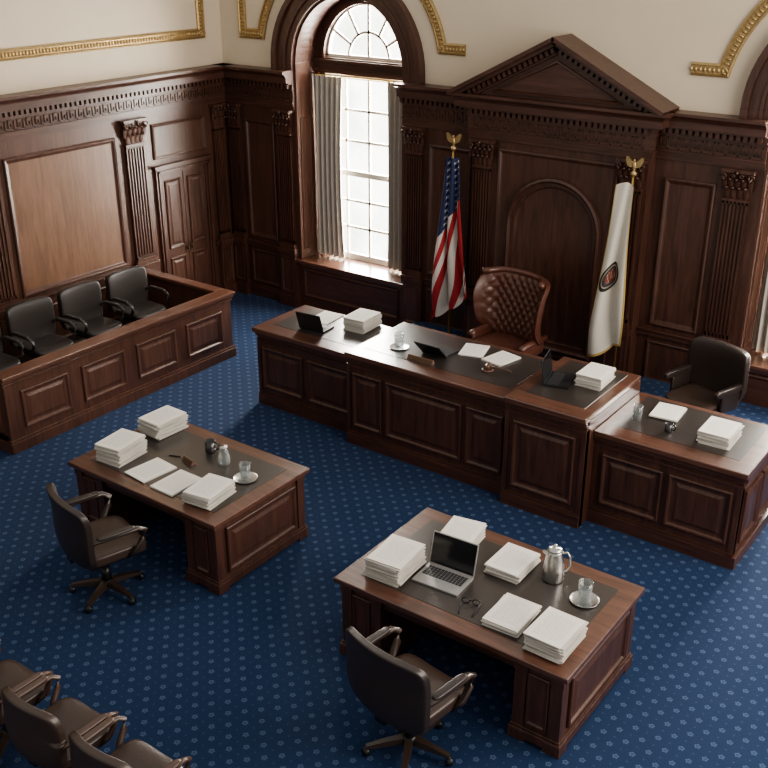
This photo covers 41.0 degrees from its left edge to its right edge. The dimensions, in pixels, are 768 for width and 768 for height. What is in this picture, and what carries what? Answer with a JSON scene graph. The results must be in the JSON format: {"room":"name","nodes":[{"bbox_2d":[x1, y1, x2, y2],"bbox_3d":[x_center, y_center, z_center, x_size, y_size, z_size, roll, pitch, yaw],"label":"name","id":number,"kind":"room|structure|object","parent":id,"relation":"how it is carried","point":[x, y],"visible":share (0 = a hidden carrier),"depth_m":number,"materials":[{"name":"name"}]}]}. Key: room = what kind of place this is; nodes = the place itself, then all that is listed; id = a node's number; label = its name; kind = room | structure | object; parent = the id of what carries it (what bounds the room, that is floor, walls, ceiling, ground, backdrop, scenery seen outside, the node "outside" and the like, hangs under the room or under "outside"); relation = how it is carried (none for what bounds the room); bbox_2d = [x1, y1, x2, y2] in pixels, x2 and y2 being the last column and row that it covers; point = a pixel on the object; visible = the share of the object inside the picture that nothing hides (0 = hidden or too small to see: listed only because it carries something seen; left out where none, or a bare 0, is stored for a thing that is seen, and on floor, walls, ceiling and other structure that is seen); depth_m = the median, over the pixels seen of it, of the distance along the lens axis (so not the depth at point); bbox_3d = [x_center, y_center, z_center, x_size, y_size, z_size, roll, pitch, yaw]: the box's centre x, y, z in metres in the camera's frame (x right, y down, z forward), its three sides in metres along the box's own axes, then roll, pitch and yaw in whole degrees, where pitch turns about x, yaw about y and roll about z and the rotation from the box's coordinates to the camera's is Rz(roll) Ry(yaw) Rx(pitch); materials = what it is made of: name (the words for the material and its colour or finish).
{"room":"courtroom","nodes":[
{"label":"courtroom","id":0,"kind":"room"},
{"bbox_2d":[0,0,232,338],"bbox_3d":[-6.441,-2.363,11.450,0.339,6.300,13.000,17,29,33],"label":"wall","id":1,"kind":"structure","parent":0,"point":[65,198],"depth_m":14.29,"materials":[{"name":"brown wood"}]},
{"bbox_2d":[0,147,29,359],"bbox_3d":[-5.050,-1.555,13.526,0.185,3.120,0.469,17,29,33],"label":"pilaster","id":2,"kind":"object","parent":1,"relation":"attached to","point":[8,297],"depth_m":13.69,"materials":[{"name":"brown wood"}]},
{"bbox_2d":[0,0,205,61],"bbox_3d":[-5.250,-4.617,11.948,0.035,1.800,8.670,17,29,33],"label":"trim","id":3,"kind":"structure","parent":1,"relation":"attached to","point":[16,53],"depth_m":14.10,"materials":[{"name":"gold metal"}]},
{"bbox_2d":[0,63,230,142],"bbox_3d":[-5.206,-3.120,12.497,0.280,0.580,9.500,17,29,33],"label":"trim","id":4,"kind":"structure","parent":1,"relation":"attached to","point":[32,113],"depth_m":14.20,"materials":[{"name":"brown wood"}]},
{"bbox_2d":[30,240,221,356],"bbox_3d":[-5.281,-0.469,13.752,0.055,0.955,9.500,17,29,33],"label":"baseboard","id":5,"kind":"structure","parent":1,"relation":"attached to","point":[101,280],"depth_m":14.96,"materials":[{"name":"brown wood"}]},
{"bbox_2d":[118,117,160,270],"bbox_3d":[-3.593,-2.374,15.344,0.185,3.120,0.469,17,29,33],"label":"pilaster","id":6,"kind":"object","parent":1,"relation":"attached to","point":[133,130],"depth_m":15.14,"materials":[{"name":"brown wood"}]},
{"bbox_2d":[151,154,218,286],"bbox_3d":[-3.076,-2.343,16.187,0.090,2.370,1.210,17,29,33],"label":"door","id":7,"kind":"structure","parent":1,"relation":"in","point":[183,188],"depth_m":16.09,"materials":[{"name":"brown wood"}]},
{"bbox_2d":[208,102,236,292],"bbox_3d":[-2.585,-2.942,16.603,0.185,3.120,0.340,17,29,33],"label":"pilaster","id":8,"kind":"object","parent":1,"relation":"attached to","point":[217,110],"depth_m":16.59,"materials":[{"name":"brown wood"}]},
{"bbox_2d":[0,292,767,767],"bbox_3d":[-1.156,2.165,9.190,14.100,0.100,14.900,17,29,33],"label":"floor","id":9,"kind":"structure","parent":0,"point":[253,674],"depth_m":9.07,"materials":[{"name":"blue carpet"}]},
{"bbox_2d":[0,639,53,767],"bbox_3d":[-2.846,2.287,7.617,0.717,0.968,0.644,17,29,33],"label":"chair","id":10,"kind":"object","parent":9,"relation":"on","point":[13,674],"visible":0.59,"depth_m":7.65,"materials":[{"name":"brown leather"}]},
{"bbox_2d":[1,675,118,767],"bbox_3d":[-2.264,2.462,7.230,0.717,0.968,0.644,17,29,33],"label":"chair","id":11,"kind":"object","parent":9,"relation":"on","point":[40,736],"visible":0.94,"depth_m":6.92,"materials":[{"name":"brown leather"}]},
{"bbox_2d":[46,483,146,613],"bbox_3d":[-2.575,1.423,9.329,0.761,1.138,0.848,-18,30,-34],"label":"office chair","id":12,"kind":"object","parent":9,"relation":"on","point":[107,540],"visible":1,"depth_m":9.13,"materials":[{"name":"brown leather"}]},
{"bbox_2d":[0,267,236,454],"bbox_3d":[-3.997,-0.467,13.715,1.970,0.980,3.780,17,29,33],"label":"box","id":13,"kind":"object","parent":9,"relation":"on","point":[45,397],"visible":0.93,"depth_m":13.06,"materials":[{"name":"brown wood"}]},
{"bbox_2d":[0,329,23,370],"bbox_3d":[-4.884,-0.268,12.723,0.661,1.029,0.724,17,29,33],"label":"chair","id":14,"kind":"object","parent":13,"relation":"on","point":[6,361],"visible":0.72,"depth_m":12.79,"materials":[{"name":"black leather"}]},
{"bbox_2d":[4,296,76,357],"bbox_3d":[-4.407,-0.536,13.319,0.662,1.029,0.724,17,30,34],"label":"chair","id":15,"kind":"object","parent":13,"relation":"on","point":[31,321],"visible":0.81,"depth_m":13.30,"materials":[{"name":"black leather"}]},
{"bbox_2d":[57,280,124,338],"bbox_3d":[-3.929,-0.805,13.915,0.661,1.029,0.724,16,29,32],"label":"chair","id":16,"kind":"object","parent":13,"relation":"on","point":[81,303],"visible":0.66,"depth_m":13.88,"materials":[{"name":"black leather"}]},
{"bbox_2d":[105,265,168,321],"bbox_3d":[-3.451,-1.074,14.512,0.662,1.029,0.724,17,30,34],"label":"chair","id":17,"kind":"object","parent":13,"relation":"on","point":[128,287],"visible":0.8,"depth_m":14.48,"materials":[{"name":"black leather"}]},
{"bbox_2d":[68,716,191,767],"bbox_3d":[-1.683,2.636,6.843,0.717,0.968,0.644,17,29,33],"label":"chair","id":18,"kind":"object","parent":9,"relation":"on","point":[135,753],"visible":1,"depth_m":6.90,"materials":[{"name":"brown leather"}]},
{"bbox_2d":[68,423,309,595],"bbox_3d":[-1.948,1.156,10.354,2.040,0.783,1.330,17,29,33],"label":"desk","id":19,"kind":"object","parent":9,"relation":"on","point":[265,515],"visible":0.75,"depth_m":9.96,"materials":[{"name":"brown wood"}]},
{"bbox_2d":[94,428,146,467],"bbox_3d":[-2.640,0.640,10.313,0.336,0.188,0.430,13,27,26],"label":"paper stack","id":20,"kind":"object","parent":19,"relation":"on","point":[123,446],"visible":1,"depth_m":10.21,"materials":[{"name":"white paper"}]},
{"bbox_2d":[124,457,176,482],"bbox_3d":[-2.288,0.845,10.070,0.309,0.016,0.406,20,31,37],"label":"document","id":21,"kind":"object","parent":19,"relation":"on","point":[152,469],"visible":1,"depth_m":10.04,"materials":[{"name":"paper"}]},
{"bbox_2d":[137,405,188,439],"bbox_3d":[-2.334,0.409,10.850,0.346,0.168,0.437,19,30,36],"label":"paper stack","id":22,"kind":"object","parent":19,"relation":"on","point":[163,422],"visible":1,"depth_m":10.77,"materials":[{"name":"white paper"}]},
{"bbox_2d":[150,469,200,496],"bbox_3d":[-1.990,0.949,9.839,0.312,0.016,0.406,17,29,33],"label":"document","id":23,"kind":"object","parent":19,"relation":"on","point":[179,481],"visible":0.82,"depth_m":9.81,"materials":[{"name":"paper"}]},
{"bbox_2d":[182,455,195,466],"bbox_3d":[-1.941,0.763,10.205,0.068,0.055,0.160,-21,31,-38],"label":"nameplate","id":24,"kind":"object","parent":19,"relation":"on","point":[186,460],"visible":1,"depth_m":10.17,"materials":[{"name":"brown wood"}]},
{"bbox_2d":[181,473,236,510],"bbox_3d":[-1.636,1.006,9.587,0.335,0.118,0.426,14,28,27],"label":"paper stack","id":25,"kind":"object","parent":19,"relation":"on","point":[210,490],"visible":1,"depth_m":9.51,"materials":[{"name":"white paper"}]},
{"bbox_2d":[205,438,218,453],"bbox_3d":[-1.750,0.635,10.404,0.138,0.125,0.104,14,28,29],"label":"mug","id":26,"kind":"object","parent":19,"relation":"on","point":[210,448],"visible":0.99,"depth_m":10.38,"materials":[{"name":"metal"}]},
{"bbox_2d":[218,444,229,465],"bbox_3d":[-1.589,0.703,10.168,0.126,0.196,0.126,17,29,33],"label":"carafe","id":27,"kind":"object","parent":19,"relation":"on","point":[223,446],"visible":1,"depth_m":10.16,"materials":[{"name":"clear glass"}]},
{"bbox_2d":[233,471,257,483],"bbox_3d":[-1.341,0.909,9.926,0.236,0.014,0.236,17,29,33],"label":"saucer","id":28,"kind":"object","parent":19,"relation":"on","point":[253,476],"visible":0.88,"depth_m":9.93,"materials":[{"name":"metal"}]},
{"bbox_2d":[239,461,249,480],"bbox_3d":[-1.341,0.838,9.895,0.110,0.160,0.110,17,29,33],"label":"water glass","id":29,"kind":"object","parent":28,"relation":"on","point":[241,468],"visible":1,"depth_m":9.87,"materials":[{"name":"clear glass"}]},
{"bbox_2d":[252,305,391,431],"bbox_3d":[-0.700,-0.213,13.064,1.638,1.053,1.040,17,29,33],"label":"bench section","id":30,"kind":"object","parent":9,"relation":"on","point":[303,372],"visible":0.65,"depth_m":12.73,"materials":[{"name":"brown wood"}]},
{"bbox_2d":[295,311,333,332],"bbox_3d":[-0.860,-0.806,12.788,0.360,0.249,0.327,14,28,27],"label":"laptop","id":31,"kind":"object","parent":30,"relation":"on","point":[306,321],"visible":1,"depth_m":12.70,"materials":[{"name":"plastic"}]},
{"bbox_2d":[252,305,391,357],"bbox_3d":[-0.700,-0.663,12.861,1.638,0.060,1.040,17,29,33],"label":"countertop","id":32,"kind":"structure","parent":30,"relation":"on","point":[267,328],"depth_m":12.64,"materials":[{"name":"brown wood"}]},
{"bbox_2d":[316,311,343,324],"bbox_3d":[-0.743,-0.855,13.190,0.307,0.010,0.404,14,28,27],"label":"document","id":33,"kind":"object","parent":30,"relation":"on","point":[327,317],"visible":0.79,"depth_m":13.21,"materials":[{"name":"paper"}]},
{"bbox_2d":[342,308,381,333],"bbox_3d":[-0.267,-0.790,12.854,0.339,0.168,0.430,15,28,30],"label":"paper stack","id":34,"kind":"object","parent":30,"relation":"on","point":[361,320],"visible":1,"depth_m":12.75,"materials":[{"name":"white paper"}]},
{"bbox_2d":[345,626,476,767],"bbox_3d":[0.185,2.246,7.502,0.848,1.138,0.761,22,32,39],"label":"office chair","id":35,"kind":"object","parent":9,"relation":"on","point":[404,692],"visible":1,"depth_m":7.21,"materials":[{"name":"brown leather"}]},
{"bbox_2d":[344,322,556,494],"bbox_3d":[0.778,0.230,11.923,2.189,1.183,1.210,17,29,33],"label":"bench section","id":36,"kind":"object","parent":9,"relation":"on","point":[446,417],"visible":0.77,"depth_m":11.51,"materials":[{"name":"brown wood"}]},
{"bbox_2d":[389,342,408,349],"bbox_3d":[0.177,-0.436,11.935,0.236,0.014,0.236,17,29,33],"label":"saucer","id":37,"kind":"object","parent":36,"relation":"on","point":[392,346],"visible":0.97,"depth_m":11.95,"materials":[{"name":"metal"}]},
{"bbox_2d":[394,331,403,347],"bbox_3d":[0.177,-0.515,11.899,0.116,0.180,0.116,17,29,33],"label":"water glass","id":38,"kind":"object","parent":37,"relation":"on","point":[395,334],"visible":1,"depth_m":11.89,"materials":[{"name":"clear glass"}]},
{"bbox_2d":[407,354,434,365],"bbox_3d":[0.414,-0.280,11.543,0.340,0.055,0.068,17,29,33],"label":"nameplate","id":39,"kind":"object","parent":36,"relation":"on","point":[423,360],"visible":1,"depth_m":11.52,"materials":[{"name":"brown wood"}]},
{"bbox_2d":[414,341,457,357],"bbox_3d":[0.593,-0.425,11.710,0.340,0.179,0.398,17,29,33],"label":"laptop","id":40,"kind":"object","parent":36,"relation":"on","point":[437,350],"visible":1,"depth_m":11.67,"materials":[{"name":"plastic"}]},
{"bbox_2d":[344,322,556,402],"bbox_3d":[0.778,-0.279,11.693,2.189,0.060,1.210,17,29,33],"label":"countertop","id":41,"kind":"structure","parent":36,"relation":"on","point":[359,352],"depth_m":11.40,"materials":[{"name":"brown wood"}]},
{"bbox_2d":[458,343,489,357],"bbox_3d":[1.040,-0.387,11.832,0.287,0.013,0.363,8,25,17],"label":"document","id":42,"kind":"object","parent":36,"relation":"on","point":[471,350],"visible":1,"depth_m":11.81,"materials":[{"name":"paper"}]},
{"bbox_2d":[481,362,510,372],"bbox_3d":[1.235,-0.175,11.275,0.331,0.084,0.136,7,25,16],"label":"gavel","id":43,"kind":"object","parent":36,"relation":"on","point":[487,368],"visible":1,"depth_m":11.26,"materials":[{"name":"brown wood"}]},
{"bbox_2d":[481,350,520,366],"bbox_3d":[1.324,-0.286,11.603,0.366,0.018,0.289,-21,31,-38],"label":"document","id":44,"kind":"object","parent":36,"relation":"on","point":[501,358],"visible":0.96,"depth_m":11.58,"materials":[{"name":"paper"}]},
{"bbox_2d":[334,507,644,758],"bbox_3d":[0.853,1.974,8.540,2.130,0.783,1.380,17,29,33],"label":"desk","id":45,"kind":"object","parent":9,"relation":"on","point":[552,701],"visible":0.7,"depth_m":8.12,"materials":[{"name":"brown wood"}]},
{"bbox_2d":[364,534,426,587],"bbox_3d":[0.097,1.461,8.505,0.362,0.178,0.454,15,28,30],"label":"paper stack","id":46,"kind":"object","parent":45,"relation":"on","point":[397,558],"visible":1,"depth_m":8.40,"materials":[{"name":"white paper"}]},
{"bbox_2d":[412,530,478,596],"bbox_3d":[0.501,1.458,8.369,0.420,0.293,0.361,15,28,30],"label":"laptop","id":47,"kind":"object","parent":45,"relation":"on","point":[450,569],"visible":1,"depth_m":8.43,"materials":[{"name":"grey metal"}]},
{"bbox_2d":[441,515,486,543],"bbox_3d":[0.658,1.322,8.874,0.338,0.128,0.435,12,27,25],"label":"paper stack","id":48,"kind":"object","parent":45,"relation":"on","point":[473,531],"visible":0.55,"depth_m":8.88,"materials":[{"name":"white paper"}]},
{"bbox_2d":[458,597,480,616],"bbox_3d":[0.660,1.742,8.028,0.158,0.056,0.162,9,26,20],"label":"eyeglasses","id":49,"kind":"object","parent":45,"relation":"on","point":[478,605],"visible":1,"depth_m":8.07,"materials":[{"name":"plastic"}]},
{"bbox_2d":[481,592,541,637],"bbox_3d":[0.987,1.784,7.947,0.333,0.048,0.428,15,28,30],"label":"paper stack","id":50,"kind":"object","parent":45,"relation":"on","point":[511,615],"visible":1,"depth_m":7.91,"materials":[{"name":"white paper"}]},
{"bbox_2d":[483,542,540,584],"bbox_3d":[1.074,1.493,8.555,0.338,0.078,0.426,15,28,30],"label":"paper stack","id":51,"kind":"object","parent":45,"relation":"on","point":[511,563],"visible":1,"depth_m":8.49,"materials":[{"name":"white paper"}]},
{"bbox_2d":[522,606,588,663],"bbox_3d":[1.279,1.869,7.636,0.338,0.148,0.429,17,29,33],"label":"paper stack","id":52,"kind":"object","parent":45,"relation":"on","point":[555,634],"visible":1,"depth_m":7.55,"materials":[{"name":"white paper"}]},
{"bbox_2d":[542,544,571,584],"bbox_3d":[1.395,1.448,8.344,0.201,0.335,0.178,18,30,34],"label":"pitcher","id":53,"kind":"object","parent":45,"relation":"on","point":[553,573],"visible":1,"depth_m":8.30,"materials":[{"name":"metal"}]},
{"bbox_2d":[569,590,598,607],"bbox_3d":[1.590,1.712,8.144,0.236,0.014,0.236,17,29,33],"label":"saucer","id":54,"kind":"object","parent":45,"relation":"on","point":[573,597],"visible":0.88,"depth_m":8.13,"materials":[{"name":"metal"}]},
{"bbox_2d":[578,578,592,603],"bbox_3d":[1.590,1.637,8.110,0.116,0.170,0.116,17,29,33],"label":"water glass","id":55,"kind":"object","parent":54,"relation":"on","point":[584,595],"visible":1,"depth_m":8.08,"materials":[{"name":"clear glass"}]},
{"bbox_2d":[499,356,640,528],"bbox_3d":[1.996,0.592,11.023,0.919,1.263,1.340,17,29,33],"label":"bench section","id":56,"kind":"object","parent":9,"relation":"on","point":[548,446],"visible":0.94,"depth_m":10.55,"materials":[{"name":"brown wood"}]},
{"bbox_2d":[541,348,575,388],"bbox_3d":[1.843,-0.164,10.824,0.301,0.272,0.380,9,26,20],"label":"laptop","id":57,"kind":"object","parent":56,"relation":"on","point":[551,378],"visible":1,"depth_m":10.83,"materials":[{"name":"plastic"}]},
{"bbox_2d":[504,356,640,424],"bbox_3d":[1.996,0.046,10.777,0.919,0.060,1.340,17,29,33],"label":"countertop","id":58,"kind":"structure","parent":56,"relation":"on","point":[519,397],"depth_m":10.45,"materials":[{"name":"brown wood"}]},
{"bbox_2d":[574,362,615,390],"bbox_3d":[2.223,-0.081,10.806,0.313,0.138,0.409,15,28,30],"label":"paper stack","id":59,"kind":"object","parent":56,"relation":"on","point":[594,376],"visible":1,"depth_m":10.70,"materials":[{"name":"white paper"}]},
{"bbox_2d":[411,321,767,424],"bbox_3d":[2.164,0.246,12.986,5.750,0.280,2.280,17,29,33],"label":"platform","id":60,"kind":"object","parent":9,"relation":"on","point":[751,412],"visible":0.09,"depth_m":12.95,"materials":[{"name":"blue carpet"}]},
{"bbox_2d":[431,132,466,332],"bbox_3d":[0.928,-1.904,13.863,0.591,2.920,0.334,17,29,33],"label":"flag","id":61,"kind":"object","parent":60,"relation":"on","point":[448,276],"visible":0.98,"depth_m":13.82,"materials":[{"name":"multicoloured fabric"}]},
{"bbox_2d":[467,266,549,355],"bbox_3d":[1.564,-0.705,13.028,1.029,1.417,0.787,22,32,39],"label":"chair","id":62,"kind":"object","parent":60,"relation":"on","point":[509,303],"visible":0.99,"depth_m":13.08,"materials":[{"name":"brown leather"}]},
{"bbox_2d":[587,156,643,366],"bbox_3d":[2.836,-1.337,12.604,0.521,2.920,0.300,17,29,33],"label":"flag","id":63,"kind":"object","parent":60,"relation":"on","point":[606,322],"visible":0.98,"depth_m":12.55,"materials":[{"name":"white fabric"}]},
{"bbox_2d":[664,336,750,412],"bbox_3d":[3.567,0.124,11.546,0.695,1.121,0.770,-17,29,-33],"label":"chair","id":64,"kind":"object","parent":60,"relation":"on","point":[714,377],"visible":0.8,"depth_m":11.54,"materials":[{"name":"brown leather"}]},
{"bbox_2d":[586,392,767,569],"bbox_3d":[3.065,0.943,10.487,1.551,1.063,1.160,17,29,33],"label":"bench section","id":65,"kind":"object","parent":9,"relation":"on","point":[674,491],"visible":1,"depth_m":10.10,"materials":[{"name":"brown wood"}]},
{"bbox_2d":[632,403,642,420],"bbox_3d":[2.582,0.290,10.444,0.100,0.160,0.100,17,29,33],"label":"water glass","id":66,"kind":"object","parent":65,"relation":"on","point":[634,407],"visible":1,"depth_m":10.43,"materials":[{"name":"clear glass"}]},
{"bbox_2d":[649,402,686,422],"bbox_3d":[2.936,0.291,10.601,0.297,0.028,0.388,14,28,27],"label":"document","id":67,"kind":"object","parent":65,"relation":"on","point":[664,411],"visible":1,"depth_m":10.56,"materials":[{"name":"paper"}]},
{"bbox_2d":[664,422,676,432],"bbox_3d":[2.854,0.434,10.214,0.117,0.085,0.080,11,26,22],"label":"mug","id":68,"kind":"object","parent":65,"relation":"on","point":[668,428],"visible":1,"depth_m":10.20,"materials":[{"name":"metal"}]},
{"bbox_2d":[594,392,767,480],"bbox_3d":[3.065,0.488,10.283,1.551,0.060,1.160,17,29,33],"label":"countertop","id":69,"kind":"structure","parent":65,"relation":"on","point":[743,469],"depth_m":9.95,"materials":[{"name":"brown wood"}]},
{"bbox_2d":[696,416,744,450],"bbox_3d":[3.297,0.478,10.064,0.341,0.128,0.429,17,29,33],"label":"paper stack","id":70,"kind":"object","parent":65,"relation":"on","point":[717,432],"visible":1,"depth_m":9.97,"materials":[{"name":"white paper"}]},
{"bbox_2d":[219,0,767,407],"bbox_3d":[2.920,-2.941,12.731,13.800,6.300,0.890,17,29,33],"label":"wall","id":71,"kind":"structure","parent":0,"point":[551,208],"depth_m":13.03,"materials":[{"name":"brown wood"}]},
{"bbox_2d":[222,102,250,294],"bbox_3d":[-2.383,-2.966,16.658,0.340,3.120,0.185,17,29,33],"label":"pilaster","id":72,"kind":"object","parent":71,"relation":"attached to","point":[241,248],"depth_m":16.66,"materials":[{"name":"brown wood"}]},
{"bbox_2d":[211,63,294,109],"bbox_3d":[-1.987,-4.510,15.581,1.450,0.580,0.280,17,29,33],"label":"trim","id":73,"kind":"structure","parent":71,"relation":"attached to","point":[243,84],"depth_m":15.52,"materials":[{"name":"brown wood"}]},
{"bbox_2d":[237,0,273,38],"bbox_3d":[-1.596,-5.903,14.779,1.468,1.818,0.035,17,29,33],"label":"trim","id":74,"kind":"structure","parent":71,"relation":"attached to","point":[244,32],"depth_m":15.31,"materials":[{"name":"gold metal"}]},
{"bbox_2d":[271,108,300,307],"bbox_3d":[-1.535,-2.712,16.093,0.383,3.120,0.185,17,29,33],"label":"pilaster","id":75,"kind":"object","parent":71,"relation":"attached to","point":[288,249],"depth_m":16.11,"materials":[{"name":"brown wood"}]},
{"bbox_2d":[271,0,424,281],"bbox_3d":[-0.402,-3.835,15.057,2.680,4.420,0.750,17,29,33],"label":"trim","id":76,"kind":"structure","parent":71,"relation":"attached to","point":[286,54],"depth_m":15.08,"materials":[{"name":"brown wood"}]},
{"bbox_2d":[296,253,401,288],"bbox_3d":[-0.373,-1.791,16.022,2.120,0.100,0.650,17,29,33],"label":"windowsill","id":77,"kind":"structure","parent":71,"relation":"attached to","point":[349,267],"depth_m":15.94,"materials":[{"name":"brown wood"}]},
{"bbox_2d":[312,72,400,82],"bbox_3d":[-0.305,-4.446,14.928,1.920,0.024,0.024,17,29,33],"label":"curtain rod","id":78,"kind":"object","parent":71,"relation":"attached to","point":[312,72],"visible":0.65,"depth_m":14.98,"materials":[{"name":"wood"}]},
{"bbox_2d":[313,75,344,257],"bbox_3d":[-0.846,-3.328,15.865,0.540,2.770,0.100,17,29,33],"label":"curtain","id":79,"kind":"object","parent":78,"relation":"hanging from","point":[327,89],"visible":1,"depth_m":15.83,"materials":[{"name":"beige fabric"}]},
{"bbox_2d":[387,82,401,270],"bbox_3d":[0.252,-2.998,15.134,0.500,2.770,0.100,17,29,33],"label":"curtain","id":80,"kind":"object","parent":78,"relation":"hanging from","point":[394,104],"visible":0.59,"depth_m":15.17,"materials":[{"name":"beige fabric"}]},
{"bbox_2d":[312,0,401,265],"bbox_3d":[-0.249,-3.744,15.328,1.940,4.030,0.190,17,29,33],"label":"window","id":81,"kind":"structure","parent":71,"relation":"in","point":[325,62],"depth_m":15.17,"materials":[{"name":"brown wood"}]},
{"bbox_2d":[401,125,426,323],"bbox_3d":[0.411,-2.128,14.798,0.383,3.120,0.185,17,29,33],"label":"trim","id":82,"kind":"structure","parent":71,"relation":"attached to","point":[412,276],"depth_m":14.75,"materials":[{"name":"brown wood"}]},
{"bbox_2d":[394,82,467,132],"bbox_3d":[0.716,-3.699,13.781,1.245,0.580,0.280,17,29,33],"label":"trim","id":83,"kind":"structure","parent":71,"relation":"attached to","point":[423,105],"depth_m":13.84,"materials":[{"name":"brown wood"}]},
{"bbox_2d":[420,0,465,55],"bbox_3d":[0.497,-5.040,13.492,1.388,1.302,0.035,17,29,33],"label":"trim","id":84,"kind":"structure","parent":71,"relation":"attached to","point":[445,48],"depth_m":13.47,"materials":[{"name":"gold metal"}]},
{"bbox_2d":[247,238,692,344],"bbox_3d":[0.712,-1.074,15.093,8.000,0.955,0.055,17,29,33],"label":"baseboard","id":85,"kind":"structure","parent":71,"relation":"attached to","point":[257,289],"depth_m":16.54,"materials":[{"name":"brown wood"}]},
{"bbox_2d":[464,137,496,338],"bbox_3d":[1.278,-1.766,13.994,0.394,3.120,0.185,17,29,33],"label":"trim","id":86,"kind":"structure","parent":71,"relation":"attached to","point":[481,149],"depth_m":13.79,"materials":[{"name":"brown wood"}]},
{"bbox_2d":[446,92,674,160],"bbox_3d":[2.090,-3.185,12.640,2.980,0.580,0.280,17,29,33],"label":"trim","id":87,"kind":"structure","parent":71,"relation":"attached to","point":[614,131],"depth_m":12.57,"materials":[{"name":"brown wood"}]},
{"bbox_2d":[447,34,679,116],"bbox_3d":[2.132,-3.782,12.433,2.907,0.848,0.500,17,29,33],"label":"trim","id":88,"kind":"structure","parent":71,"relation":"attached to","point":[562,68],"depth_m":12.28,"materials":[{"name":"brown wood"}]},
{"bbox_2d":[599,157,648,371],"bbox_3d":[2.958,-1.262,12.876,0.394,3.120,0.185,17,29,33],"label":"trim","id":89,"kind":"structure","parent":71,"relation":"attached to","point":[623,171],"depth_m":12.68,"materials":[{"name":"brown wood"}]},
{"bbox_2d":[655,110,767,171],"bbox_3d":[3.727,-2.796,11.777,1.300,0.580,0.280,17,29,33],"label":"trim","id":90,"kind":"structure","parent":71,"relation":"attached to","point":[725,140],"depth_m":11.73,"materials":[{"name":"brown wood"}]},
{"bbox_2d":[690,0,767,77],"bbox_3d":[4.074,-3.966,11.110,1.426,1.302,0.035,17,29,33],"label":"trim","id":91,"kind":"structure","parent":71,"relation":"attached to","point":[724,69],"depth_m":11.38,"materials":[{"name":"gold metal"}]},
{"bbox_2d":[702,167,757,343],"bbox_3d":[4.061,-1.033,12.367,0.415,3.120,0.185,17,29,33],"label":"trim","id":92,"kind":"structure","parent":71,"relation":"attached to","point":[737,184],"depth_m":12.13,"materials":[{"name":"brown wood"}]},
{"bbox_2d":[738,44,767,351],"bbox_3d":[5.251,-2.139,11.293,2.680,4.420,0.750,17,29,33],"label":"trim","id":93,"kind":"structure","parent":71,"relation":"attached to","point":[754,104],"depth_m":11.90,"materials":[{"name":"brown wood"}]},
{"bbox_2d":[747,349,767,375],"bbox_3d":[5.280,-0.095,12.258,2.120,0.100,0.650,17,29,33],"label":"windowsill","id":94,"kind":"structure","parent":71,"relation":"attached to","point":[758,363],"depth_m":12.51,"materials":[{"name":"brown wood"}]},
{"bbox_2d":[751,247,767,349],"bbox_3d":[5.404,-2.047,11.565,1.940,4.030,0.190,17,29,33],"label":"window","id":95,"kind":"structure","parent":71,"relation":"in","point":[767,247],"depth_m":12.57,"materials":[{"name":"brown wood"}]},
{"bbox_3d":[5.348,-2.750,11.164,1.920,0.024,0.024,17,29,33],"label":"curtain rod","id":96,"kind":"object","parent":71,"relation":"attached to","visible":0},
{"bbox_2d":[752,251,767,353],"bbox_3d":[4.807,-1.631,12.101,0.540,2.770,0.100,17,29,33],"label":"curtain","id":97,"kind":"object","parent":96,"relation":"hanging from","point":[760,339],"visible":1,"depth_m":12.62,"materials":[{"name":"beige fabric"}]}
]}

